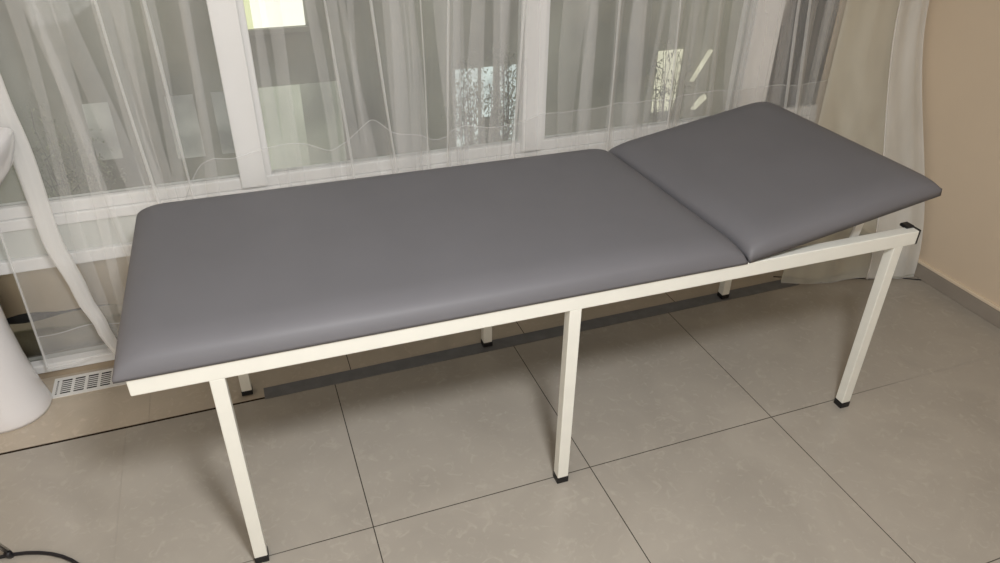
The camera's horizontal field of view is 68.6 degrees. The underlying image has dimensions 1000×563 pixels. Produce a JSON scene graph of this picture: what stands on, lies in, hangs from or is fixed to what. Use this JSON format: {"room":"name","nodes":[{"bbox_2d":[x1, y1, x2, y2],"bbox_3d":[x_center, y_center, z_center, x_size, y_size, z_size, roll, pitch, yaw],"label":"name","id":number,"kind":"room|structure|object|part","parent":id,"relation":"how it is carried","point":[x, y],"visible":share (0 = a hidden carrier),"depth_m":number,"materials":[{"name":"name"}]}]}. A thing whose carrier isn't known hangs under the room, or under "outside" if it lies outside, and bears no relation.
{"room":"examination room","nodes":[
{"label":"examination room","id":0,"kind":"room"},
{"bbox_2d":[9,304,122,357],"bbox_3d":[-0.304,-0.003,2.887,3.105,0.092,0.315,-11,34,-17],"label":"ledge","id":1,"kind":"object","parent":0,"point":[76,317],"depth_m":2.55,"materials":[{"name":"beige tile"}]},
{"bbox_2d":[13,313,120,355],"bbox_3d":[-1.000,0.102,2.517,1.300,0.104,0.080,-11,34,-17],"label":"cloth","id":2,"kind":"object","parent":1,"relation":"on","point":[86,333],"visible":0.27,"depth_m":2.36,"materials":[{"name":"white fabric"}]},
{"bbox_2d":[7,304,109,323],"bbox_3d":[-1.003,-0.001,2.463,1.300,0.084,0.065,-11,34,-17],"label":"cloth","id":3,"kind":"object","parent":2,"relation":"on","point":[36,316],"visible":0.09,"depth_m":2.30,"materials":[{"name":"black fabric"}]},
{"bbox_2d":[0,231,999,562],"bbox_3d":[0.330,1.037,1.240,4.015,0.080,3.790,-11,34,-17],"label":"floor","id":4,"kind":"structure","parent":0,"point":[717,432],"depth_m":2.06,"materials":[{"name":"tile"}]},
{"bbox_2d":[0,127,51,433],"bbox_3d":[-1.424,0.078,1.872,0.532,0.846,0.400,-11,34,-17],"label":"washbasin","id":5,"kind":"object","parent":4,"relation":"on","point":[24,397],"visible":1,"depth_m":2.08,"materials":[{"name":"white ceramic"}]},
{"bbox_2d":[0,127,14,186],"bbox_3d":[-1.410,-0.178,1.678,0.532,0.206,0.338,-11,34,-17],"label":"basin","id":6,"kind":"object","parent":5,"relation":"in","point":[7,136],"depth_m":1.79,"materials":[{"name":"white ceramic"}]},
{"bbox_2d":[0,543,78,562],"bbox_3d":[-1.108,0.562,1.428,0.470,0.505,0.473,-11,34,-17],"label":"stand","id":7,"kind":"object","parent":4,"relation":"on","point":[8,553],"visible":1,"depth_m":1.74,"materials":[{"name":"black paint"}]},
{"bbox_2d":[52,368,125,398],"bbox_3d":[-1.177,0.294,2.327,0.432,0.003,0.098,-11,34,-17],"label":"floor vent","id":8,"kind":"object","parent":4,"relation":"in","point":[102,379],"visible":0.34,"depth_m":2.29,"materials":[{"name":"white plastic"}]},
{"bbox_2d":[112,102,941,562],"bbox_3d":[0.082,0.040,2.058,1.966,0.743,0.717,-10,33,-17],"label":"examination table","id":9,"kind":"object","parent":4,"relation":"on","point":[218,288],"visible":1,"depth_m":1.76,"materials":[{"name":"grey leather"}]},
{"bbox_3d":[-0.566,0.415,1.599,0.030,0.539,0.029,-10,33,-17],"label":"leg","id":10,"kind":"part","parent":9,"relation":"part of","materials":[{"name":"white metal"}]},
{"bbox_3d":[-0.774,0.099,2.104,0.030,0.539,0.029,-10,33,-17],"label":"leg","id":11,"kind":"part","parent":9,"relation":"part of","materials":[{"name":"white metal"}]},
{"bbox_3d":[-0.042,-0.031,2.325,0.030,0.539,0.029,-10,33,-17],"label":"leg","id":12,"kind":"part","parent":9,"relation":"part of","materials":[{"name":"white metal"}]},
{"bbox_3d":[0.194,0.036,1.676,1.917,0.040,0.030,-10,33,-17],"label":"rail","id":13,"kind":"part","parent":9,"relation":"part of","materials":[{"name":"white metal"}]},
{"bbox_3d":[0.166,0.286,1.821,0.030,0.539,0.029,-10,33,-17],"label":"leg","id":14,"kind":"part","parent":9,"relation":"part of","materials":[{"name":"white metal"}]},
{"bbox_3d":[0.836,-0.186,2.590,0.030,0.539,0.029,-10,33,-17],"label":"leg","id":15,"kind":"part","parent":9,"relation":"part of","materials":[{"name":"white metal"}]},
{"bbox_3d":[1.045,0.131,2.086,0.030,0.539,0.029,-10,33,-17],"label":"leg","id":16,"kind":"part","parent":9,"relation":"part of","materials":[{"name":"white metal"}]},
{"bbox_2d":[263,278,798,398],"bbox_3d":[0.209,0.172,2.548,1.990,0.003,0.053,-11,34,-17],"label":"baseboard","id":17,"kind":"structure","parent":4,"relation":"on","point":[397,365],"depth_m":2.48,"materials":[{"name":"grey rubber"}]},
{"bbox_2d":[773,276,920,282],"bbox_3d":[1.357,-0.006,2.854,0.573,0.003,0.048,0,32,-1],"label":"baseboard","id":18,"kind":"structure","parent":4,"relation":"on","point":[773,276],"depth_m":2.86,"materials":[{"name":"beige paint"}]},
{"bbox_2d":[815,0,890,146],"bbox_3d":[-0.293,-1.032,1.997,3.915,2.720,0.090,-11,34,-17],"label":"curtain","id":19,"kind":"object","parent":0,"point":[872,14],"depth_m":2.79,"materials":[{"name":"white fabric"}]},
{"bbox_2d":[0,0,839,378],"bbox_3d":[-0.228,-0.920,2.092,3.115,2.330,0.085,-11,34,-17],"label":"window","id":20,"kind":"structure","parent":19,"relation":"in","point":[94,226],"depth_m":2.31,"materials":[{"name":"white plastic"}]},
{"bbox_2d":[0,256,129,318],"bbox_3d":[-0.199,-0.196,2.570,3.020,0.204,0.006,-11,34,-17],"label":"wall","id":21,"kind":"structure","parent":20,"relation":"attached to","point":[44,290],"depth_m":2.21,"materials":[{"name":"beige paint"}]},
{"bbox_3d":[-0.229,-0.327,2.459,3.105,0.088,0.033,-11,34,-17],"label":"transom panel","id":22,"kind":"part","parent":20,"relation":"part of","materials":[{"name":"white plastic"}]},
{"bbox_3d":[-0.232,0.037,2.682,3.105,0.030,0.060,-11,34,-17],"label":"frame","id":23,"kind":"part","parent":20,"relation":"part of","materials":[{"name":"white plastic"}]},
{"bbox_3d":[-1.192,-0.956,1.650,0.875,1.680,0.004,-11,34,-17],"label":"glass pane","id":24,"kind":"part","parent":20,"relation":"part of","materials":[{"name":"clear glass"}]},
{"bbox_3d":[-0.321,-1.117,1.925,0.830,1.680,0.004,-11,34,-17],"label":"glass pane","id":25,"kind":"part","parent":20,"relation":"part of","materials":[{"name":"clear glass"}]},
{"bbox_3d":[-0.228,-0.394,2.418,3.105,0.068,0.053,-11,34,-17],"label":"sill frame","id":26,"kind":"part","parent":20,"relation":"part of","materials":[{"name":"white plastic"}]},
{"bbox_3d":[0.506,-1.271,2.186,0.782,1.680,0.004,-11,34,-17],"label":"glass pane","id":27,"kind":"part","parent":20,"relation":"part of","materials":[{"name":"clear glass"}]},
{"bbox_3d":[1.110,-1.383,2.377,0.273,1.680,0.004,-11,34,-17],"label":"glass pane","id":28,"kind":"part","parent":20,"relation":"part of","materials":[{"name":"clear glass"}]},
{"bbox_3d":[-0.077,-1.797,1.522,3.405,0.028,0.054,-11,34,-17],"label":"rail","id":29,"kind":"object","parent":19,"relation":"attached to","visible":0},
{"bbox_2d":[0,0,830,368],"bbox_3d":[-0.055,-0.876,2.077,2.787,2.125,0.067,-11,34,-17],"label":"sheer curtain","id":30,"kind":"object","parent":29,"relation":"hanging from","point":[24,162],"visible":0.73,"depth_m":2.02,"materials":[{"name":"white fabric"}]},
{"bbox_2d":[781,0,928,283],"bbox_3d":[1.317,-0.991,2.361,0.550,2.193,0.366,-11,34,-17],"label":"sheer curtain","id":31,"kind":"object","parent":29,"relation":"hanging from","point":[902,55],"visible":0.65,"depth_m":2.67,"materials":[{"name":"white fabric"}]},
{"bbox_2d":[865,0,999,305],"bbox_3d":[2.167,-0.499,1.157,0.120,2.750,3.930,-11,34,-17],"label":"wall","id":32,"kind":"structure","parent":0,"point":[959,89],"depth_m":2.63,"materials":[{"name":"beige paint"}]},
{"bbox_2d":[843,227,999,328],"bbox_3d":[2.119,0.639,1.770,0.022,0.070,3.600,-11,34,-17],"label":"baseboard","id":33,"kind":"structure","parent":32,"relation":"attached to","point":[968,298],"depth_m":2.73,"materials":[{"name":"grey tile"}]},
{"label":"outside","id":34,"kind":"structure","parent":0,"visible":0},
{"bbox_3d":[-1.067,-1.088,6.915,13.000,0.100,7.700,-11,34,-17],"label":"ground","id":35,"kind":"structure","parent":34,"visible":0},
{"bbox_2d":[12,93,129,197],"bbox_3d":[-2.517,-0.417,4.369,0.675,1.426,0.315,-11,34,-17],"label":"shrub","id":36,"kind":"object","parent":35,"relation":"on","point":[68,191],"visible":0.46,"depth_m":4.24,"materials":[{"name":"green plant"}]},
{"bbox_2d":[0,0,746,203],"bbox_3d":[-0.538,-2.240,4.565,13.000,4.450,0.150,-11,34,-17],"label":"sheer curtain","id":37,"kind":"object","parent":35,"relation":"on","point":[55,51],"depth_m":4.78,"materials":[{"name":"white fabric"}]},
{"bbox_2d":[82,102,122,159],"bbox_3d":[-2.427,-0.915,4.479,0.140,0.355,0.012,-11,34,-17],"label":"window","id":38,"kind":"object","parent":37,"relation":"attached to","point":[98,116],"visible":0.86,"depth_m":4.47,"materials":[{"name":"glass"}]},
{"bbox_2d":[164,94,205,158],"bbox_3d":[-1.988,-0.975,4.631,0.165,0.405,0.012,-11,34,-17],"label":"window","id":39,"kind":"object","parent":37,"relation":"attached to","point":[186,119],"visible":1,"depth_m":4.62,"materials":[{"name":"glass"}]},
{"bbox_2d":[210,91,234,153],"bbox_3d":[-1.770,-1.016,4.700,0.090,0.405,0.012,-11,34,-17],"label":"window","id":40,"kind":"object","parent":37,"relation":"attached to","point":[218,98],"visible":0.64,"depth_m":4.69,"materials":[{"name":"glass"}]},
{"bbox_2d":[243,0,308,35],"bbox_3d":[-1.404,-1.872,4.303,0.450,0.815,0.040,-11,34,-17],"label":"house window","id":41,"kind":"structure","parent":37,"relation":"in","point":[262,15],"depth_m":4.47,"materials":[{"name":"glass"}]},
{"bbox_3d":[-1.358,-1.903,4.316,0.315,0.775,0.020,-11,34,-17],"label":"pane","id":42,"kind":"part","parent":41,"relation":"part of","materials":[{"name":"glass"}]},
{"bbox_3d":[-1.408,-1.541,4.509,0.450,0.035,0.040,-11,34,-17],"label":"frame","id":43,"kind":"part","parent":41,"relation":"part of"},
{"bbox_2d":[258,84,309,169],"bbox_3d":[-1.467,-0.902,4.902,0.350,0.805,0.012,-11,34,-17],"label":"window","id":44,"kind":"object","parent":37,"relation":"attached to","point":[281,106],"visible":0.43,"depth_m":4.84,"materials":[{"name":"glass"}]},
{"bbox_2d":[299,81,346,164],"bbox_3d":[-1.185,-0.955,4.991,0.250,0.805,0.012,-11,34,-17],"label":"window","id":45,"kind":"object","parent":37,"relation":"attached to","point":[321,104],"visible":0.64,"depth_m":4.91,"materials":[{"name":"glass"}]},
{"bbox_2d":[455,68,477,146],"bbox_3d":[-0.236,-1.194,5.251,0.160,0.655,0.012,-11,34,-17],"label":"window","id":46,"kind":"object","parent":37,"relation":"attached to","point":[457,72],"visible":0.36,"depth_m":5.16,"materials":[{"name":"glass"}]},
{"bbox_2d":[481,66,492,116],"bbox_3d":[-0.091,-1.348,5.217,0.085,0.355,0.012,-11,34,-17],"label":"window","id":47,"kind":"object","parent":37,"relation":"attached to","point":[489,79],"visible":0.57,"depth_m":5.19,"materials":[{"name":"glass"}]},
{"bbox_2d":[500,64,515,139],"bbox_3d":[0.055,-1.248,5.343,0.120,0.655,0.012,-11,34,-17],"label":"window","id":48,"kind":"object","parent":37,"relation":"attached to","point":[512,67],"visible":0.21,"depth_m":5.26,"materials":[{"name":"glass"}]},
{"bbox_2d":[651,49,682,112],"bbox_3d":[1.295,-1.554,5.687,0.210,0.475,0.012,-11,34,-17],"label":"window","id":49,"kind":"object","parent":37,"relation":"attached to","point":[660,53],"visible":0.57,"depth_m":5.65,"materials":[{"name":"glass"}]},
{"bbox_2d":[690,94,706,109],"bbox_3d":[1.593,-1.441,5.875,0.120,0.110,0.029,-11,34,-17],"label":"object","id":50,"kind":"object","parent":37,"relation":"attached to","point":[701,98],"visible":1,"depth_m":5.87,"materials":[{"name":"white"}]},
{"bbox_2d":[690,50,712,81],"bbox_3d":[1.570,-1.682,5.713,0.155,0.230,0.029,-11,34,-17],"label":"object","id":51,"kind":"object","parent":37,"relation":"attached to","point":[709,52],"visible":1,"depth_m":5.70,"materials":[{"name":"white"}]},
{"bbox_2d":[441,41,515,147],"bbox_3d":[-0.155,-0.887,5.044,0.530,1.555,0.321,-16,36,-25],"label":"shrub","id":52,"kind":"object","parent":35,"relation":"on","point":[469,140],"visible":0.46,"depth_m":4.86,"materials":[{"name":"green plant"}]},
{"bbox_2d":[476,38,517,142],"bbox_3d":[0.057,-0.995,5.293,0.453,1.479,0.258,-11,34,-17],"label":"shrub","id":53,"kind":"object","parent":35,"relation":"on","point":[506,109],"visible":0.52,"depth_m":5.10,"materials":[{"name":"green plant"}]},
{"bbox_2d":[636,34,699,123],"bbox_3d":[1.252,-1.129,5.562,0.542,1.446,0.281,-11,34,-17],"label":"shrub","id":54,"kind":"object","parent":35,"relation":"on","point":[661,93],"visible":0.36,"depth_m":5.38,"materials":[{"name":"green plant"}]}
]}

